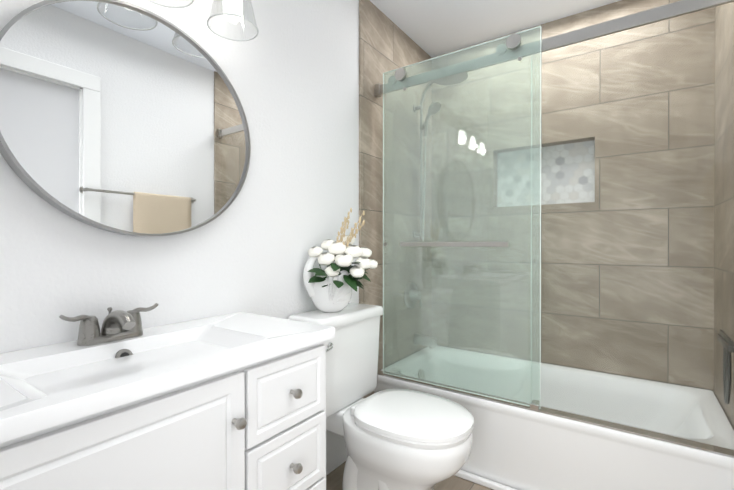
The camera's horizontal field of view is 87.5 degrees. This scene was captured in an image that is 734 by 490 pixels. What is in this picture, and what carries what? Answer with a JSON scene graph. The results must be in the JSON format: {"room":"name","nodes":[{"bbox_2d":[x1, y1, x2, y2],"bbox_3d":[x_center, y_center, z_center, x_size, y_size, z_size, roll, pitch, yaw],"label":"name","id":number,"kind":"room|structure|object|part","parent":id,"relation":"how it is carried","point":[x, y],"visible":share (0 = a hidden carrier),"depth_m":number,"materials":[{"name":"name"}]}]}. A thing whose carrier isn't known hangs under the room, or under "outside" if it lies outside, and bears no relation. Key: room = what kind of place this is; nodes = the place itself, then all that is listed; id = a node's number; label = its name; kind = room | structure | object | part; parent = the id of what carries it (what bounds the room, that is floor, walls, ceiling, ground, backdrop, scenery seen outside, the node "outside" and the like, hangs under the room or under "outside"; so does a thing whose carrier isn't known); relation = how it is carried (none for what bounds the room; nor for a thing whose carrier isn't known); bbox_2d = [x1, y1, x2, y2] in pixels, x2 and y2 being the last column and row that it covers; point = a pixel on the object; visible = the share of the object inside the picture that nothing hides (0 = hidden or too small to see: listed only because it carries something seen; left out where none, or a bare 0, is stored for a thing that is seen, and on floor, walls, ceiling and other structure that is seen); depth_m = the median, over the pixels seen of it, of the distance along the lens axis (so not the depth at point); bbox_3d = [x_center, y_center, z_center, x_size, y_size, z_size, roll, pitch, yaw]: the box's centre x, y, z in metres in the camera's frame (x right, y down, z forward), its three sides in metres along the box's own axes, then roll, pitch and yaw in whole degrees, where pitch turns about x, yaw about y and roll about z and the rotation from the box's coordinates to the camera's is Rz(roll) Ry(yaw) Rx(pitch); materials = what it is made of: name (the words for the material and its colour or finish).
{"room":"bathroom","nodes":[
{"label":"bathroom","id":0,"kind":"room"},
{"bbox_2d":[0,0,358,474],"bbox_3d":[-0.362,-0.118,1.673,0.100,2.440,3.110,0,0,35],"label":"wall","id":1,"kind":"structure","parent":0,"point":[291,70],"depth_m":1.45,"materials":[{"name":"white paint"}]},
{"bbox_2d":[0,0,250,235],"bbox_3d":[-0.648,-0.353,1.134,0.045,0.656,0.704,0,0,35],"label":"round mirror","id":2,"kind":"object","parent":1,"relation":"attached to","point":[121,117],"visible":1,"depth_m":1.06,"materials":[{"name":"grey mirror"}]},
{"bbox_2d":[148,0,193,7],"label":"sconce","id":3,"kind":"object","parent":1,"relation":"attached to","point":[148,0],"depth_m":1.12,"materials":[{"name":"clear glass"}]},
{"bbox_2d":[207,0,258,40],"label":"sconce","id":4,"kind":"object","parent":1,"relation":"attached to","point":[234,6],"depth_m":1.23,"materials":[{"name":"clear glass"}]},
{"bbox_2d":[359,0,431,397],"bbox_3d":[0.210,-0.120,2.396,0.012,2.440,0.870,0,0,35],"label":"wall tile","id":5,"kind":"structure","parent":1,"relation":"attached to","point":[386,44],"depth_m":2.26,"materials":[{"name":"brown tile"}]},
{"bbox_2d":[404,282,421,307],"bbox_3d":[0.312,0.324,2.475,0.068,0.172,0.172,0,0,35],"label":"shower valve","id":6,"kind":"object","parent":5,"relation":"attached to","point":[413,295],"depth_m":2.46,"materials":[{"name":"silver metal"}]},
{"bbox_2d":[413,334,436,348],"bbox_3d":[0.386,0.631,2.514,0.146,0.076,0.072,0,0,35],"label":"tub spout","id":7,"kind":"object","parent":5,"relation":"attached to","point":[431,342],"depth_m":2.49,"materials":[{"name":"silver metal"}]},
{"bbox_2d":[413,73,467,240],"bbox_3d":[0.426,-0.532,2.340,0.405,1.017,0.277,0,0,35],"label":"shower head","id":8,"kind":"object","parent":5,"relation":"attached to","point":[432,109],"depth_m":2.46},
{"bbox_2d":[432,151,496,209],"bbox_3d":[0.667,-0.431,2.668,0.450,0.370,0.100,0,0,35],"label":"wall tile","id":9,"kind":"structure","parent":1,"relation":"attached to","point":[472,163],"depth_m":2.61,"materials":[{"name":"tile"}]},
{"bbox_2d":[432,195,714,391],"bbox_3d":[1.114,0.427,2.360,1.540,1.345,0.100,0,0,35],"label":"wall tile","id":10,"kind":"structure","parent":1,"relation":"attached to","point":[630,320],"depth_m":2.15,"materials":[{"name":"brown tile"}]},
{"bbox_2d":[326,461,492,489],"bbox_3d":[0.282,1.129,1.169,1.740,0.050,3.010,0,0,35],"label":"floor","id":11,"kind":"structure","parent":0,"point":[334,479],"depth_m":1.77,"materials":[{"name":"brown tile"}]},
{"bbox_2d":[0,303,334,489],"bbox_3d":[-0.536,0.636,0.915,0.481,0.940,0.922,0,0,35],"label":"bathroom vanity","id":12,"kind":"object","parent":11,"relation":"on","point":[234,401],"visible":1,"depth_m":0.85,"materials":[{"name":"white paint"}]},
{"bbox_2d":[59,303,158,345],"bbox_3d":[-0.644,0.208,0.993,0.133,0.084,0.231,0,0,35],"label":"faucet","id":13,"kind":"object","parent":12,"relation":"on","point":[112,333],"depth_m":0.99,"materials":[{"name":"silver metal"}]},
{"bbox_2d":[288,303,473,489],"bbox_3d":[0.080,0.699,1.588,0.715,0.810,0.464,0,0,35],"label":"toilet","id":14,"kind":"object","parent":11,"relation":"on","point":[400,439],"visible":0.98,"depth_m":1.50,"materials":[{"name":"white ceramic"}]},
{"bbox_3d":[-0.149,0.403,1.517,0.034,0.028,0.065,0,0,35],"label":"lever","id":15,"kind":"part","parent":14,"relation":"part of","materials":[{"name":"silver metal"}]},
{"bbox_3d":[-0.127,0.315,1.731,0.210,0.044,0.464,0,0,35],"label":"tank lid","id":16,"kind":"part","parent":14,"relation":"part of","materials":[{"name":"white ceramic"}]},
{"bbox_2d":[303,208,377,312],"bbox_3d":[-0.118,0.064,1.668,0.254,0.456,0.304,0,0,35],"label":"vase","id":17,"kind":"object","parent":14,"relation":"on","point":[329,285],"visible":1,"depth_m":1.64,"materials":[{"name":"white ceramic"}]},
{"bbox_3d":[-0.129,0.517,1.733,0.193,0.360,0.442,0,0,35],"label":"tank","id":18,"kind":"part","parent":14,"relation":"part of","materials":[{"name":"white ceramic"}]},
{"bbox_3d":[0.180,0.671,1.518,0.471,0.054,0.384,0,0,35],"label":"seat","id":19,"kind":"part","parent":14,"relation":"part of","materials":[{"name":"white plastic"}]},
{"bbox_2d":[374,345,733,489],"bbox_3d":[0.868,0.909,2.008,1.513,0.385,0.758,0,0,35],"label":"bathtub","id":20,"kind":"object","parent":11,"relation":"on","point":[517,448],"visible":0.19,"depth_m":1.71,"materials":[{"name":"white ceramic"}]},
{"bbox_3d":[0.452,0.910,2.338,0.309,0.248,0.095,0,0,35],"label":"drain plate","id":21,"kind":"part","parent":20,"relation":"part of","materials":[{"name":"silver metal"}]},
{"bbox_2d":[455,470,516,489],"bbox_3d":[0.647,1.088,1.683,1.527,0.028,0.026,0,0,35],"label":"trim","id":22,"kind":"structure","parent":20,"relation":"attached to","point":[490,484],"depth_m":1.76,"materials":[{"name":"white paint"}]},
{"bbox_2d":[375,0,733,456],"bbox_3d":[0.660,-0.111,1.707,1.515,1.656,0.085,0,0,35],"label":"shower door","id":23,"kind":"structure","parent":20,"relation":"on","point":[514,51],"depth_m":1.75,"materials":[{"name":"clear glass"}]},
{"bbox_3d":[0.407,-0.003,1.855,0.545,0.022,0.038,0,0,35],"label":"handle","id":24,"kind":"part","parent":23,"relation":"part of","materials":[{"name":"silver metal"}]},
{"bbox_3d":[0.673,-0.863,1.721,1.515,0.066,0.032,0,0,35],"label":"rail","id":25,"kind":"part","parent":23,"relation":"part of","materials":[{"name":"silver metal"}]},
{"bbox_2d":[369,0,620,56],"bbox_3d":[0.311,-1.361,1.200,1.740,0.050,3.110,0,0,35],"label":"ceiling","id":26,"kind":"structure","parent":0,"point":[432,28],"depth_m":2.25,"materials":[{"name":"white paint"}]},
{"bbox_3d":[1.171,-0.121,2.440,1.740,2.440,0.100,0,0,35],"label":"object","id":27,"kind":"object","parent":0,"visible":0},
{"bbox_2d":[497,140,594,206],"bbox_3d":[1.110,-0.430,2.412,0.570,0.370,0.013,0,0,35],"label":"shower niche","id":28,"kind":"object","parent":27,"relation":"attached to","point":[579,175],"depth_m":2.37,"materials":[{"name":"white tile"}]},
{"bbox_2d":[432,0,714,158],"bbox_3d":[1.114,-0.978,2.354,1.540,0.725,0.100,0,0,35],"label":"tiled wall","id":29,"kind":"structure","parent":27,"relation":"attached to","point":[609,12],"depth_m":2.16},
{"bbox_2d":[595,120,714,201],"bbox_3d":[1.532,-0.429,2.065,0.520,0.370,0.100,0,0,35],"label":"wall tile","id":30,"kind":"structure","parent":27,"relation":"attached to","point":[677,164],"depth_m":2.01,"materials":[{"name":"brown tile"}]},
{"bbox_3d":[1.352,-0.116,1.265,0.100,2.440,1.820,0,0,35],"label":"wall","id":31,"kind":"structure","parent":0,"visible":0},
{"bbox_2d":[714,2,733,428],"bbox_3d":[1.495,-0.117,1.568,0.012,2.440,0.760,0,0,35],"label":"wall tile","id":32,"kind":"structure","parent":31,"relation":"attached to","point":[721,177],"depth_m":1.68,"materials":[{"name":"brown tile"}]},
{"bbox_2d":[717,330,733,403],"bbox_3d":[1.364,0.469,1.436,0.050,0.261,0.220,0,0,35],"label":"squeegee","id":33,"kind":"object","parent":32,"relation":"hanging from","point":[727,348],"depth_m":1.42,"materials":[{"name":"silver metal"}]}
]}

